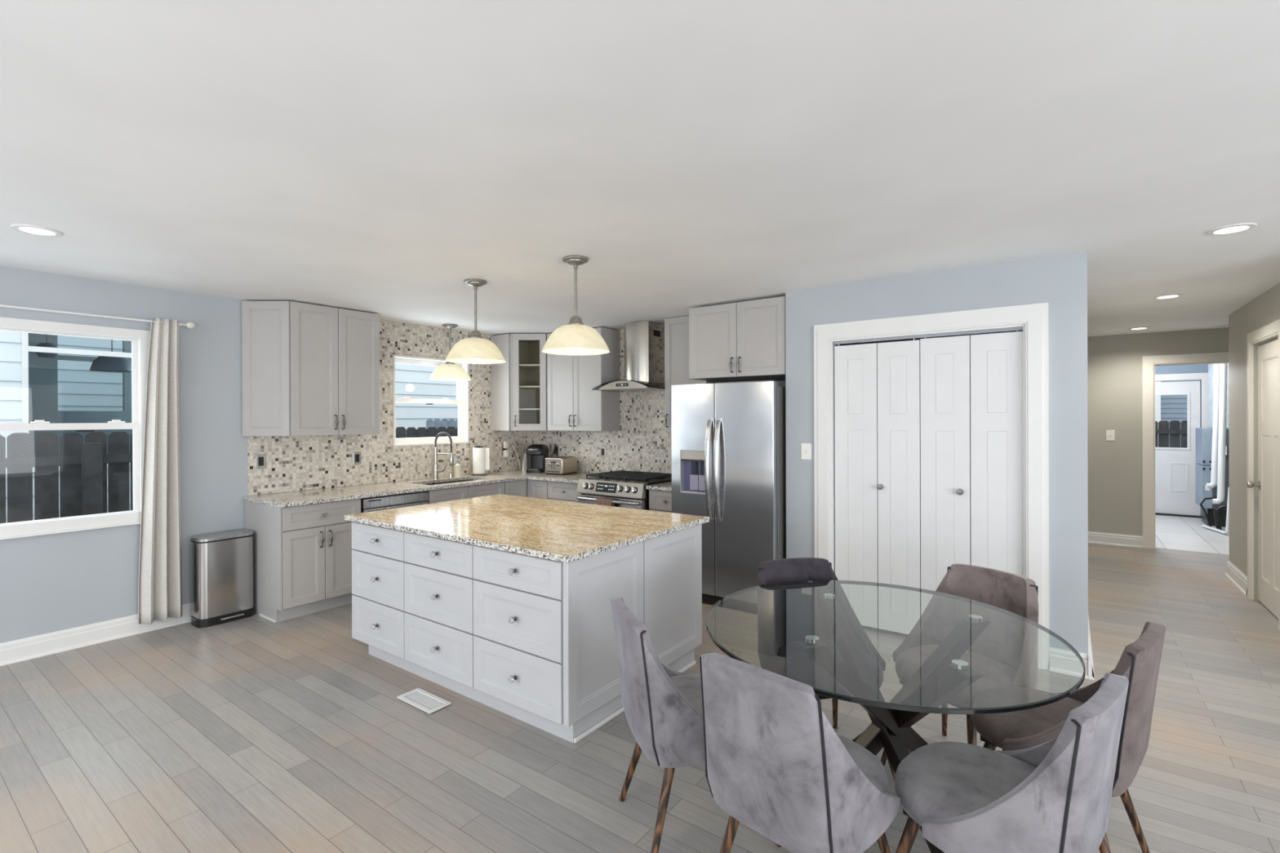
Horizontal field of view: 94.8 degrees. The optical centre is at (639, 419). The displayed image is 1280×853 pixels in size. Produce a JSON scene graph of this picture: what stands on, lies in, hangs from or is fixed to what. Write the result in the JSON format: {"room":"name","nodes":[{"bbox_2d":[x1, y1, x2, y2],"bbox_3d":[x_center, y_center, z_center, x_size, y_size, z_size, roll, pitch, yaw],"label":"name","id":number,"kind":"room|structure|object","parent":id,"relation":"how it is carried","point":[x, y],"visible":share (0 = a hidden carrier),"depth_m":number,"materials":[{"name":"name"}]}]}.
{"room":"kitchen dining room","nodes":[
{"label":"kitchen dining room","id":0,"kind":"room"},
{"bbox_2d":[0,266,527,643],"bbox_3d":[-3.814,0.285,4.070,0.140,2.500,8.080,0,0,36],"label":"wall","id":1,"kind":"structure","parent":0,"point":[51,583],"depth_m":4.19,"materials":[{"name":"blue paint"}]},
{"bbox_2d":[0,316,150,540],"bbox_3d":[-4.165,0.056,3.539,0.140,1.393,1.930,0,0,36],"label":"window","id":2,"kind":"structure","parent":1,"relation":"in","point":[140,339],"depth_m":4.06,"materials":[{"name":"white paint"}]},
{"bbox_2d":[0,602,191,666],"bbox_3d":[-4.657,1.473,2.767,0.030,0.135,4.972,0,0,36],"label":"baseboard","id":3,"kind":"structure","parent":1,"relation":"attached to","point":[42,645],"depth_m":3.96,"materials":[{"name":"white paint"}]},
{"bbox_2d":[0,304,195,328],"bbox_3d":[-4.087,-0.701,3.476,0.113,0.049,2.406,0,0,36],"label":"curtain rod","id":4,"kind":"object","parent":1,"relation":"attached to","point":[189,325],"visible":0.97,"depth_m":3.95,"materials":[{"name":"white paint"}]},
{"bbox_2d":[137,317,182,624],"bbox_3d":[-3.468,0.365,4.263,0.144,2.187,0.260,0,0,36],"label":"linen curtain","id":5,"kind":"object","parent":4,"relation":"hanging from","point":[160,563],"visible":1,"depth_m":4.26,"materials":[{"name":"white fabric"}]},
{"bbox_2d":[241,301,290,436],"bbox_3d":[-3.026,-0.410,4.845,0.390,1.092,0.193,0,0,0],"label":"upper cabinet","id":6,"kind":"object","parent":1,"relation":"attached to","point":[265,325],"visible":1,"depth_m":4.76,"materials":[{"name":"grey paint"}]},
{"bbox_2d":[289,301,380,435],"bbox_3d":[-2.708,-0.412,5.146,0.361,1.092,0.760,0,0,36],"label":"upper cabinet","id":7,"kind":"object","parent":1,"relation":"attached to","point":[335,390],"visible":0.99,"depth_m":5.04,"materials":[{"name":"grey paint"}]},
{"bbox_2d":[247,300,528,495],"bbox_3d":[-2.286,-0.179,6.041,0.008,1.590,3.090,0,0,36],"label":"backsplash","id":8,"kind":"structure","parent":1,"relation":"attached to","point":[293,463],"depth_m":5.77,"materials":[{"name":"tile"}]},
{"bbox_2d":[255,453,266,468],"bbox_3d":[-3.133,0.346,4.863,0.008,0.118,0.075,0,0,36],"label":"wall outlet","id":9,"kind":"object","parent":8,"relation":"attached to","point":[260,460],"visible":1,"depth_m":4.86,"materials":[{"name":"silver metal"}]},
{"bbox_2d":[352,451,360,464],"bbox_3d":[-2.654,0.363,5.520,0.008,0.118,0.075,0,0,36],"label":"wall outlet","id":10,"kind":"object","parent":8,"relation":"attached to","point":[356,455],"visible":1,"depth_m":5.52,"materials":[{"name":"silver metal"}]},
{"bbox_2d":[392,354,469,446],"bbox_3d":[-2.228,-0.188,6.226,0.142,0.910,0.907,0,0,36],"label":"window","id":11,"kind":"structure","parent":1,"relation":"in","point":[462,387],"depth_m":6.30,"materials":[{"name":"white paint"}]},
{"bbox_2d":[0,0,1279,337],"bbox_3d":[2.334,-1.046,4.018,10.160,0.120,15.250,0,0,36],"label":"ceiling","id":12,"kind":"structure","parent":0,"point":[381,157],"depth_m":2.11,"materials":[{"name":"paint"}]},
{"bbox_2d":[10,223,63,236],"bbox_3d":[-3.069,-0.961,2.997,0.188,0.008,0.188,0,0,36],"label":"recessed light","id":13,"kind":"object","parent":12,"relation":"in","point":[28,228],"visible":1,"depth_m":2.99,"materials":[{"name":"white paint"}]},
{"bbox_2d":[429,324,471,381],"bbox_3d":[-1.960,-0.690,6.074,0.414,0.571,0.414,0,0,36],"label":"pendant lamp","id":14,"kind":"object","parent":12,"relation":"hanging from","point":[448,371],"visible":0.97,"depth_m":5.97,"materials":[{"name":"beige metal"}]},
{"bbox_2d":[444,278,506,364],"bbox_3d":[-1.158,-0.689,4.147,0.414,0.571,0.414,0,0,36],"label":"pendant lamp","id":15,"kind":"object","parent":12,"relation":"hanging from","point":[473,349],"visible":1,"depth_m":4.06,"materials":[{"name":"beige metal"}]},
{"bbox_2d":[541,255,609,355],"bbox_3d":[-0.390,-0.690,3.572,0.414,0.571,0.414,0,0,36],"label":"pendant lamp","id":16,"kind":"object","parent":12,"relation":"hanging from","point":[575,338],"visible":1,"depth_m":3.48,"materials":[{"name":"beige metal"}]},
{"bbox_2d":[1128,326,1149,329],"bbox_3d":[5.470,-0.998,6.453,0.188,0.008,0.188,0,0,36],"label":"recessed light","id":17,"kind":"object","parent":12,"relation":"in","point":[1141,327],"visible":1,"depth_m":6.44,"materials":[{"name":"white paint"}]},
{"bbox_2d":[1152,293,1182,299],"bbox_3d":[4.256,-0.990,4.747,0.188,0.008,0.188,0,0,36],"label":"recessed light","id":18,"kind":"object","parent":12,"relation":"in","point":[1170,295],"visible":1,"depth_m":4.74,"materials":[{"name":"white paint"}]},
{"bbox_2d":[1206,364,1219,488],"bbox_3d":[7.759,-0.038,7.956,0.148,1.951,0.072,0,0,36],"label":"vent pipe","id":19,"kind":"object","parent":12,"relation":"attached to","point":[1214,472],"visible":0.77,"depth_m":7.92,"materials":[{"name":"white plastic"}]},
{"bbox_2d":[1212,363,1226,503],"bbox_3d":[7.631,0.053,7.740,0.143,2.131,0.072,0,0,36],"label":"vent pipe","id":20,"kind":"object","parent":12,"relation":"attached to","point":[1223,366],"visible":0.89,"depth_m":7.71,"materials":[{"name":"white plastic"}]},
{"bbox_2d":[1206,222,1257,235],"bbox_3d":[3.058,-0.983,3.044,0.188,0.008,0.188,0,0,36],"label":"recessed light","id":21,"kind":"object","parent":12,"relation":"in","point":[1236,228],"visible":1,"depth_m":3.04,"materials":[{"name":"white paint"}]},
{"bbox_2d":[0,515,1279,852],"bbox_3d":[2.343,1.572,4.023,10.160,0.123,15.250,0,0,36],"label":"floor","id":22,"kind":"structure","parent":0,"point":[254,734],"depth_m":2.74,"materials":[{"name":"grey wood"}]},
{"bbox_2d":[191,528,254,627],"bbox_3d":[-3.188,1.204,4.509,0.239,0.656,0.378,0,0,36],"label":"trash can","id":23,"kind":"object","parent":22,"relation":"on","point":[223,562],"visible":1,"depth_m":4.43,"materials":[{"name":"silver metal"}]},
{"bbox_2d":[244,498,360,622],"bbox_3d":[-2.747,1.091,4.817,0.681,0.877,0.636,0,0,36],"label":"base cabinet","id":24,"kind":"object","parent":22,"relation":"on","point":[317,538],"depth_m":4.58,"materials":[{"name":"grey paint"}]},
{"bbox_2d":[243,469,591,507],"bbox_3d":[-1.719,0.632,5.603,1.420,0.030,3.120,0,0,36],"label":"countertop","id":25,"kind":"structure","parent":24,"relation":"on","point":[344,493],"depth_m":5.33,"materials":[{"name":"grey stone"}]},
{"bbox_2d":[432,431,453,479],"bbox_3d":[-2.034,0.372,6.081,0.225,0.489,0.059,0,0,8],"label":"faucet","id":26,"kind":"object","parent":25,"relation":"on","point":[436,470],"visible":1,"depth_m":6.07,"materials":[{"name":"silver metal"}]},
{"bbox_2d":[424,480,482,501],"bbox_3d":[-1.905,0.739,5.935,0.355,0.182,0.720,0,0,36],"label":"sink","id":27,"kind":"object","parent":25,"relation":"in","point":[461,480],"visible":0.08,"depth_m":6.09,"materials":[{"name":"silver metal"}]},
{"bbox_2d":[453,454,461,477],"bbox_3d":[-1.949,0.497,6.294,0.079,0.238,0.076,0,0,36],"label":"soap dispenser","id":28,"kind":"object","parent":25,"relation":"on","point":[457,468],"visible":1,"depth_m":6.27,"materials":[{"name":"ceramic"}]},
{"bbox_2d":[453,463,461,477],"bbox_3d":[-1.950,0.543,6.295,0.076,0.146,0.076,0,0,36],"label":"bottle","id":29,"kind":"object","parent":28,"relation":"attached to","point":[457,468],"depth_m":6.26,"materials":[{"name":"beige plastic"}]},
{"bbox_2d":[471,445,487,475],"bbox_3d":[-1.771,0.453,6.480,0.180,0.325,0.180,0,0,36],"label":"paper towel holder","id":30,"kind":"object","parent":25,"relation":"on","point":[478,446],"visible":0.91,"depth_m":6.43,"materials":[{"name":"grey metal"}]},
{"bbox_2d":[472,447,489,474],"bbox_3d":[-1.763,0.453,6.479,0.150,0.284,0.145,0,0,36],"label":"paper towel roll","id":31,"kind":"object","parent":30,"relation":"on","point":[481,456],"visible":0.97,"depth_m":6.43,"materials":[{"name":"white paper"}]},
{"bbox_2d":[502,440,520,470],"bbox_3d":[-1.520,0.432,6.977,0.200,0.351,0.055,0,0,-29],"label":"plug","id":32,"kind":"object","parent":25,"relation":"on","point":[505,444],"visible":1,"depth_m":6.93,"materials":[{"name":"beige plastic"}]},
{"bbox_2d":[521,453,528,471],"bbox_3d":[-1.368,0.507,7.015,0.082,0.211,0.082,0,0,36],"label":"cone","id":33,"kind":"object","parent":25,"relation":"on","point":[525,464],"visible":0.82,"depth_m":6.99,"materials":[{"name":"white plastic"}]},
{"bbox_2d":[526,444,548,473],"bbox_3d":[-1.218,0.452,6.849,0.254,0.322,0.281,0,0,12],"label":"coffee maker","id":34,"kind":"object","parent":25,"relation":"on","point":[538,453],"visible":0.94,"depth_m":6.80,"materials":[{"name":"black plastic"}]},
{"bbox_2d":[545,456,577,475],"bbox_3d":[-0.889,0.516,6.605,0.250,0.192,0.308,0,0,30],"label":"toaster","id":35,"kind":"object","parent":25,"relation":"on","point":[555,465],"visible":1,"depth_m":6.50,"materials":[{"name":"silver metal"}]},
{"bbox_2d":[360,490,428,512],"bbox_3d":[-2.346,1.094,5.320,0.656,0.868,0.623,0,0,36],"label":"dishwasher","id":36,"kind":"object","parent":22,"relation":"on","point":[412,499],"visible":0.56,"depth_m":5.13,"materials":[{"name":"silver metal"}]},
{"bbox_2d":[396,688,451,713],"bbox_3d":[-1.169,1.521,3.182,0.300,0.012,0.132,0,0,36],"label":"floor vent","id":37,"kind":"object","parent":22,"relation":"in","point":[428,704],"visible":1,"depth_m":3.18,"materials":[{"name":"white metal"}]},
{"bbox_2d":[428,482,504,503],"bbox_3d":[-1.916,1.091,5.957,0.681,0.868,0.894,0,0,36],"label":"base cabinet","id":38,"kind":"object","parent":22,"relation":"on","point":[484,490],"visible":0.12,"depth_m":5.74,"materials":[{"name":"grey paint"}]},
{"bbox_2d":[468,479,526,497],"bbox_3d":[-1.574,1.088,6.460,0.640,0.870,0.309,0,0,36],"label":"base cabinet","id":39,"kind":"object","parent":22,"relation":"on","point":[518,487],"visible":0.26,"depth_m":6.28,"materials":[{"name":"grey paint"}]},
{"bbox_2d":[351,521,702,742],"bbox_3d":[-0.750,1.087,3.730,1.902,0.876,1.259,0,0,36],"label":"kitchen island","id":40,"kind":"object","parent":22,"relation":"on","point":[531,640],"visible":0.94,"depth_m":3.10,"materials":[{"name":"grey paint"}]},
{"bbox_2d":[344,493,709,563],"bbox_3d":[-0.738,0.631,3.746,1.965,0.031,1.296,0,0,36],"label":"island countertop","id":41,"kind":"structure","parent":40,"relation":"on","point":[559,531],"depth_m":3.48,"materials":[{"name":"stone"}]},
{"bbox_2d":[527,479,548,499],"bbox_3d":[-0.925,1.085,6.556,0.294,0.870,0.605,0,0,36],"label":"base cabinet","id":42,"kind":"object","parent":22,"relation":"on","point":[535,488],"visible":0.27,"depth_m":6.32,"materials":[{"name":"grey paint"}]},
{"bbox_2d":[547,480,582,502],"bbox_3d":[-0.621,1.085,6.311,0.474,0.870,0.641,0,0,36],"label":"base cabinet","id":43,"kind":"object","parent":22,"relation":"on","point":[557,491],"visible":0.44,"depth_m":6.09,"materials":[{"name":"grey paint"}]},
{"bbox_2d":[576,470,671,510],"bbox_3d":[-0.116,1.016,5.894,0.804,0.926,0.756,0,0,36],"label":"gas range","id":44,"kind":"object","parent":22,"relation":"on","point":[627,489],"visible":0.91,"depth_m":5.67,"materials":[{"name":"silver metal"}]},
{"bbox_2d":[595,497,614,506],"bbox_3d":[-0.331,0.857,5.602,0.190,0.206,0.051,0,0,36],"label":"dish towel","id":45,"kind":"object","parent":44,"relation":"hanging from","point":[601,501],"visible":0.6,"depth_m":5.58,"materials":[{"name":"brown fabric"}]},
{"bbox_2d":[576,493,645,510],"bbox_3d":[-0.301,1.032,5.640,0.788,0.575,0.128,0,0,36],"label":"oven","id":46,"kind":"object","parent":44,"relation":"in","point":[630,502],"depth_m":5.55,"materials":[{"name":"silver metal"}]},
{"bbox_2d":[587,476,671,484],"bbox_3d":[-0.075,0.597,5.951,0.804,0.014,0.613,0,0,36],"label":"cooktop","id":47,"kind":"object","parent":44,"relation":"in","point":[664,479],"depth_m":5.71,"materials":[{"name":"black metal"}]},
{"bbox_2d":[648,489,671,512],"bbox_3d":[0.403,1.083,5.565,0.398,0.870,0.641,0,0,36],"label":"base cabinet","id":48,"kind":"object","parent":22,"relation":"on","point":[659,500],"visible":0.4,"depth_m":5.38,"materials":[{"name":"grey paint"}]},
{"bbox_2d":[645,481,671,491],"bbox_3d":[0.416,0.624,5.567,0.410,0.030,0.662,0,0,36],"label":"countertop","id":49,"kind":"structure","parent":48,"relation":"on","point":[665,486],"depth_m":5.39,"materials":[{"name":"grey stone"}]},
{"bbox_2d":[610,596,781,852],"bbox_3d":[0.183,1.107,2.223,0.556,0.842,0.535,0,0,-16],"label":"dining chair","id":50,"kind":"object","parent":22,"relation":"on","point":[662,704],"visible":0.82,"depth_m":1.99,"materials":[{"name":"grey fabric"}]},
{"bbox_2d":[671,380,786,614],"bbox_3d":[0.871,0.609,5.043,0.926,1.815,0.910,0,0,36],"label":"refrigerator","id":51,"kind":"object","parent":22,"relation":"on","point":[729,438],"visible":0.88,"depth_m":4.67,"materials":[{"name":"silver metal"}]},
{"bbox_2d":[680,458,704,462],"bbox_3d":[0.461,0.340,4.898,0.247,0.013,0.055,0,0,36],"label":"hood","id":52,"kind":"object","parent":51,"relation":"attached to","point":[682,460],"depth_m":4.90,"materials":[{"name":"black plastic"}]},
{"bbox_2d":[699,652,900,852],"bbox_3d":[0.492,1.107,1.809,0.556,0.842,0.535,0,0,-45],"label":"dining chair","id":53,"kind":"object","parent":22,"relation":"on","point":[775,763],"visible":1,"depth_m":1.59,"materials":[{"name":"grey fabric"}]},
{"bbox_2d":[756,557,895,781],"bbox_3d":[0.815,1.104,2.652,0.535,0.842,0.556,0,0,-13],"label":"dining chair","id":54,"kind":"object","parent":22,"relation":"on","point":[787,614],"visible":0.7,"depth_m":2.82,"materials":[{"name":"grey fabric"}]},
{"bbox_2d":[705,580,1085,852],"bbox_3d":[0.862,1.140,2.159,1.234,0.765,1.234,0,0,36],"label":"dining table","id":55,"kind":"object","parent":22,"relation":"on","point":[943,675],"visible":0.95,"depth_m":2.16,"materials":[{"name":"clear glass"}]},
{"bbox_2d":[880,563,1038,766],"bbox_3d":[1.390,1.103,2.551,0.556,0.842,0.535,0,0,-32],"label":"dining chair","id":56,"kind":"object","parent":22,"relation":"on","point":[1006,652],"visible":0.69,"depth_m":2.60,"materials":[{"name":"grey fabric"}]},
{"bbox_2d":[894,672,1128,852],"bbox_3d":[1.022,1.105,1.683,0.535,0.842,0.556,0,0,-40],"label":"dining chair","id":57,"kind":"object","parent":22,"relation":"on","point":[1055,795],"visible":1,"depth_m":1.48,"materials":[{"name":"grey fabric"}]},
{"bbox_2d":[970,622,1166,852],"bbox_3d":[1.477,1.103,2.079,0.535,0.842,0.556,0,0,-41],"label":"dining chair","id":58,"kind":"object","parent":22,"relation":"on","point":[1140,661],"visible":0.65,"depth_m":1.93,"materials":[{"name":"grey fabric"}]},
{"bbox_2d":[1200,497,1217,526],"bbox_3d":[7.755,1.266,8.008,0.207,0.423,0.108,0,0,-9],"label":"hose","id":59,"kind":"object","parent":22,"relation":"on","point":[1210,498],"visible":0.85,"depth_m":8.01,"materials":[{"name":"black plastic"}]},
{"bbox_2d":[1195,427,1229,527],"bbox_3d":[8.193,0.803,8.262,0.500,1.357,0.600,0,0,36],"label":"furnace","id":60,"kind":"object","parent":22,"relation":"on","point":[1203,436],"visible":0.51,"depth_m":8.19,"materials":[{"name":"metal"}]},
{"bbox_2d":[1208,363,1228,428],"bbox_3d":[8.217,-0.448,8.239,0.330,1.135,0.400,0,0,36],"label":"window","id":61,"kind":"structure","parent":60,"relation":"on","point":[1211,366],"depth_m":8.27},
{"bbox_2d":[1201,487,1229,533],"bbox_3d":[7.608,1.171,7.779,0.058,0.608,0.597,0,0,18],"label":"pipe","id":62,"kind":"object","parent":22,"relation":"on","point":[1227,527],"visible":0.85,"depth_m":7.53,"materials":[{"name":"white plastic"}]},
{"bbox_2d":[1213,504,1226,530],"bbox_3d":[7.776,1.308,7.866,0.164,0.354,0.060,0,0,32],"label":"hose","id":63,"kind":"object","parent":22,"relation":"on","point":[1217,519],"visible":0.79,"depth_m":7.87,"materials":[{"name":"black plastic"}]},
{"bbox_2d":[577,330,1022,564],"bbox_3d":[0.779,0.266,5.795,5.528,2.500,0.120,0,0,36],"label":"wall","id":64,"kind":"structure","parent":0,"point":[1018,331],"depth_m":4.81,"materials":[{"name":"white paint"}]},
{"bbox_2d":[490,333,547,431],"bbox_3d":[-1.293,-0.420,6.851,0.641,1.092,0.593,0,0,36],"label":"upper cabinet","id":65,"kind":"object","parent":64,"relation":"attached to","point":[518,385],"visible":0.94,"depth_m":6.67,"materials":[{"name":"grey paint"}]},
{"bbox_2d":[519,364,539,369],"bbox_3d":[-1.287,-0.617,6.853,0.606,0.016,0.538,0,0,36],"label":"shelf","id":66,"kind":"object","parent":65,"relation":"attached to","point":[522,366],"depth_m":6.82,"materials":[{"name":"white wood"}]},
{"bbox_2d":[519,386,539,390],"bbox_3d":[-1.286,-0.372,6.854,0.606,0.016,0.538,0,0,36],"label":"shelf","id":67,"kind":"object","parent":65,"relation":"attached to","point":[521,388],"depth_m":6.85,"materials":[{"name":"white wood"}]},
{"bbox_2d":[519,408,539,410],"bbox_3d":[-1.286,-0.117,6.854,0.606,0.016,0.538,0,0,36],"label":"shelf","id":68,"kind":"object","parent":65,"relation":"attached to","point":[520,409],"depth_m":6.67,"materials":[{"name":"white wood"}]},
{"bbox_2d":[546,327,620,431],"bbox_3d":[-0.646,-0.422,6.521,0.795,1.092,0.361,0,0,36],"label":"upper cabinet","id":69,"kind":"object","parent":64,"relation":"attached to","point":[573,405],"visible":0.93,"depth_m":6.36,"materials":[{"name":"grey paint"}]},
{"bbox_2d":[528,328,671,473],"bbox_3d":[-0.271,-0.187,6.479,2.732,1.590,0.008,0,0,36],"label":"backsplash","id":70,"kind":"structure","parent":64,"relation":"attached to","point":[642,444],"depth_m":6.39,"materials":[{"name":"tile"}]},
{"bbox_2d":[600,446,605,457],"bbox_3d":[-0.414,0.363,6.576,0.075,0.118,0.008,0,0,36],"label":"wall outlet","id":71,"kind":"object","parent":70,"relation":"attached to","point":[602,449],"visible":1,"depth_m":6.57,"materials":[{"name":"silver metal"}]},
{"bbox_2d":[591,320,665,391],"bbox_3d":[-0.027,-0.639,5.956,0.744,0.678,0.545,0,0,36],"label":"range hood","id":72,"kind":"object","parent":64,"relation":"attached to","point":[644,341],"visible":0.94,"depth_m":5.90,"materials":[{"name":"silver metal"}]},
{"bbox_2d":[664,315,723,431],"bbox_3d":[0.506,-0.429,5.680,0.468,1.102,0.361,0,0,36],"label":"upper cabinet","id":73,"kind":"object","parent":64,"relation":"attached to","point":[676,329],"visible":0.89,"depth_m":5.64,"materials":[{"name":"grey paint"}]},
{"bbox_2d":[688,296,785,382],"bbox_3d":[0.971,-0.658,5.099,0.873,0.612,0.751,0,0,36],"label":"upper cabinet","id":74,"kind":"object","parent":64,"relation":"attached to","point":[744,340],"visible":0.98,"depth_m":4.82,"materials":[{"name":"grey paint"}]},
{"bbox_2d":[785,251,1088,653],"bbox_3d":[1.913,0.265,4.049,1.858,2.500,0.115,0,0,36],"label":"wall","id":75,"kind":"structure","parent":0,"point":[1060,282],"depth_m":3.61,"materials":[{"name":"blue paint"}]},
{"bbox_2d":[800,443,811,459],"bbox_3d":[1.255,0.242,4.445,0.082,0.122,0.020,0,0,36],"label":"light switch","id":76,"kind":"object","parent":75,"relation":"attached to","point":[806,448],"visible":1,"depth_m":4.45,"materials":[{"name":"white plastic"}]},
{"bbox_2d":[833,327,1023,634],"bbox_3d":[1.916,0.455,4.011,1.188,2.061,0.074,0,0,36],"label":"door","id":77,"kind":"structure","parent":75,"relation":"in","point":[929,433],"depth_m":4.00,"materials":[{"name":"white paint"}]},
{"bbox_2d":[813,302,1048,670],"bbox_3d":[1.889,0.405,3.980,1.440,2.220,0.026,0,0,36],"label":"trim","id":78,"kind":"structure","parent":75,"relation":"attached to","point":[1034,316],"depth_m":3.64,"materials":[{"name":"white paint"}]},
{"bbox_2d":[1048,647,1088,679],"bbox_3d":[2.549,1.447,3.501,0.186,0.135,0.030,0,0,36],"label":"baseboard","id":79,"kind":"structure","parent":75,"relation":"attached to","point":[1060,660],"depth_m":3.50,"materials":[{"name":"white paint"}]},
{"bbox_2d":[1087,327,1228,536],"bbox_3d":[6.623,0.244,6.385,3.222,2.500,0.120,0,0,36],"label":"wall","id":80,"kind":"structure","parent":0,"point":[1114,362],"depth_m":6.98,"materials":[{"name":"grey paint"}]},
{"bbox_2d":[1106,430,1114,440],"bbox_3d":[5.619,0.191,7.030,0.080,0.125,0.020,0,0,36],"label":"light switch","id":81,"kind":"object","parent":80,"relation":"attached to","point":[1109,433],"visible":1,"depth_m":7.03,"materials":[{"name":"white plastic"}]},
{"bbox_2d":[1088,531,1142,547],"bbox_3d":[5.614,1.429,7.033,0.602,0.135,0.030,0,0,36],"label":"baseboard","id":82,"kind":"structure","parent":80,"relation":"attached to","point":[1120,540],"depth_m":7.00,"materials":[{"name":"white paint"}]},
{"bbox_2d":[1142,351,1228,549],"bbox_3d":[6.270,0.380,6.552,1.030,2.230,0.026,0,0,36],"label":"trim","id":83,"kind":"structure","parent":80,"relation":"attached to","point":[1148,362],"depth_m":6.81,"materials":[{"name":"beige paint"}]},
{"bbox_2d":[1155,364,1208,515],"bbox_3d":[8.225,0.233,9.072,3.800,2.500,0.150,0,0,36],"label":"wall","id":84,"kind":"structure","parent":0,"point":[1203,368],"depth_m":8.92,"materials":[{"name":"paint"}]},
{"bbox_2d":[1155,381,1199,515],"bbox_3d":[8.116,0.438,9.104,0.801,2.030,0.057,0,0,36],"label":"door","id":85,"kind":"structure","parent":84,"relation":"in","point":[1175,467],"depth_m":8.99,"materials":[{"name":"white paint"}]},
{"bbox_2d":[1155,512,1201,518],"bbox_3d":[8.104,1.467,9.085,0.825,0.027,0.040,0,0,36],"label":"trim","id":86,"kind":"structure","parent":84,"relation":"attached to","point":[1156,513],"depth_m":8.98,"materials":[{"name":"black"}]},
{"bbox_2d":[1155,373,1208,427],"bbox_3d":[8.087,0.394,9.064,1.025,2.180,0.026,0,0,36],"label":"trim","id":87,"kind":"structure","parent":84,"relation":"attached to","point":[1188,376],"depth_m":8.81,"materials":[{"name":"white paint"}]},
{"bbox_2d":[1228,282,1279,600],"bbox_3d":[4.822,0.254,4.406,0.120,2.500,3.000,0,0,36],"label":"wall","id":88,"kind":"structure","parent":0,"point":[1263,310],"depth_m":5.22,"materials":[{"name":"grey paint"}]},
{"bbox_2d":[1224,560,1247,595],"bbox_3d":[5.410,1.430,5.336,0.030,0.140,0.848,0,0,36],"label":"baseboard","id":89,"kind":"structure","parent":88,"relation":"attached to","point":[1237,577],"depth_m":5.31,"materials":[{"name":"white paint"}]},
{"bbox_2d":[1246,338,1278,618],"bbox_3d":[4.865,0.445,4.558,0.116,2.093,0.799,0,0,36],"label":"door","id":90,"kind":"structure","parent":88,"relation":"in","point":[1268,353],"depth_m":4.64,"materials":[{"name":"beige paint"}]},
{"bbox_2d":[1247,319,1279,630],"bbox_3d":[4.851,0.391,4.568,0.026,2.225,1.035,0,0,36],"label":"trim","id":91,"kind":"structure","parent":88,"relation":"attached to","point":[1271,330],"depth_m":4.90,"materials":[{"name":"beige paint"}]},
{"bbox_3d":[3.992,0.255,5.417,0.110,2.500,4.545,0,0,36],"label":"wall","id":92,"kind":"structure","parent":0,"visible":0},
{"bbox_2d":[1088,616,1094,679],"bbox_3d":[4.009,1.438,5.319,0.030,0.135,4.690,0,0,36],"label":"baseboard","id":93,"kind":"structure","parent":92,"relation":"attached to","point":[1091,668],"depth_m":3.45,"materials":[{"name":"white paint"}]},
{"label":"outside","id":94,"kind":"structure","parent":0,"visible":0},
{"bbox_3d":[-5.357,2.029,10.104,9.430,0.200,22.000,0,0,36],"label":"ground","id":95,"kind":"structure","parent":94,"visible":0},
{"bbox_2d":[0,330,457,523],"bbox_3d":[-6.368,-0.867,9.591,4.450,5.600,14.000,0,0,36],"label":"neighbor house","id":96,"kind":"structure","parent":95,"relation":"on","point":[61,388],"depth_m":8.56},
{"bbox_2d":[35,334,57,357],"bbox_3d":[-6.681,-1.055,6.625,0.180,0.710,0.180,0,0,36],"label":"pendant lamp","id":97,"kind":"object","parent":96,"relation":"hanging from","point":[40,344],"visible":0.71,"depth_m":6.58,"materials":[{"name":"black metal"}]},
{"bbox_2d":[89,339,131,372],"bbox_3d":[-6.351,-0.997,7.077,0.400,0.830,0.400,0,0,36],"label":"pendant lamp","id":98,"kind":"object","parent":96,"relation":"hanging from","point":[108,364],"visible":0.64,"depth_m":6.96,"materials":[{"name":"black metal"}]},
{"bbox_2d":[0,426,457,523],"bbox_3d":[-3.322,1.012,7.053,0.153,1.831,8.596,0,0,36],"label":"picket fence","id":99,"kind":"object","parent":95,"relation":"on","point":[82,466],"visible":0.16,"depth_m":5.01,"materials":[{"name":"brown wood"}]},
{"bbox_2d":[426,418,457,429],"bbox_3d":[-2.700,0.952,9.684,0.058,1.936,1.820,0,0,36],"label":"picket fence","id":100,"kind":"object","parent":95,"relation":"on","point":[437,423],"visible":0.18,"depth_m":9.18,"materials":[{"name":"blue wood"}]},
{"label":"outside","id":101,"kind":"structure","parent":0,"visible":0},
{"bbox_3d":[11.138,1.817,11.874,12.000,0.500,7.700,0,0,36],"label":"yard","id":102,"kind":"structure","parent":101,"visible":0},
{"bbox_2d":[1155,420,1186,448],"bbox_3d":[9.552,0.797,10.847,1.550,1.556,0.058,0,0,36],"label":"picket fence","id":103,"kind":"object","parent":102,"relation":"on","point":[1163,431],"visible":0.15,"depth_m":10.74,"materials":[{"name":"brown wood"}]},
{"bbox_2d":[1155,380,1199,447],"bbox_3d":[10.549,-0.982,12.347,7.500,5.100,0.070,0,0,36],"label":"house","id":104,"kind":"structure","parent":102,"relation":"on","point":[1168,408],"depth_m":12.09,"materials":[{"name":"blue"}]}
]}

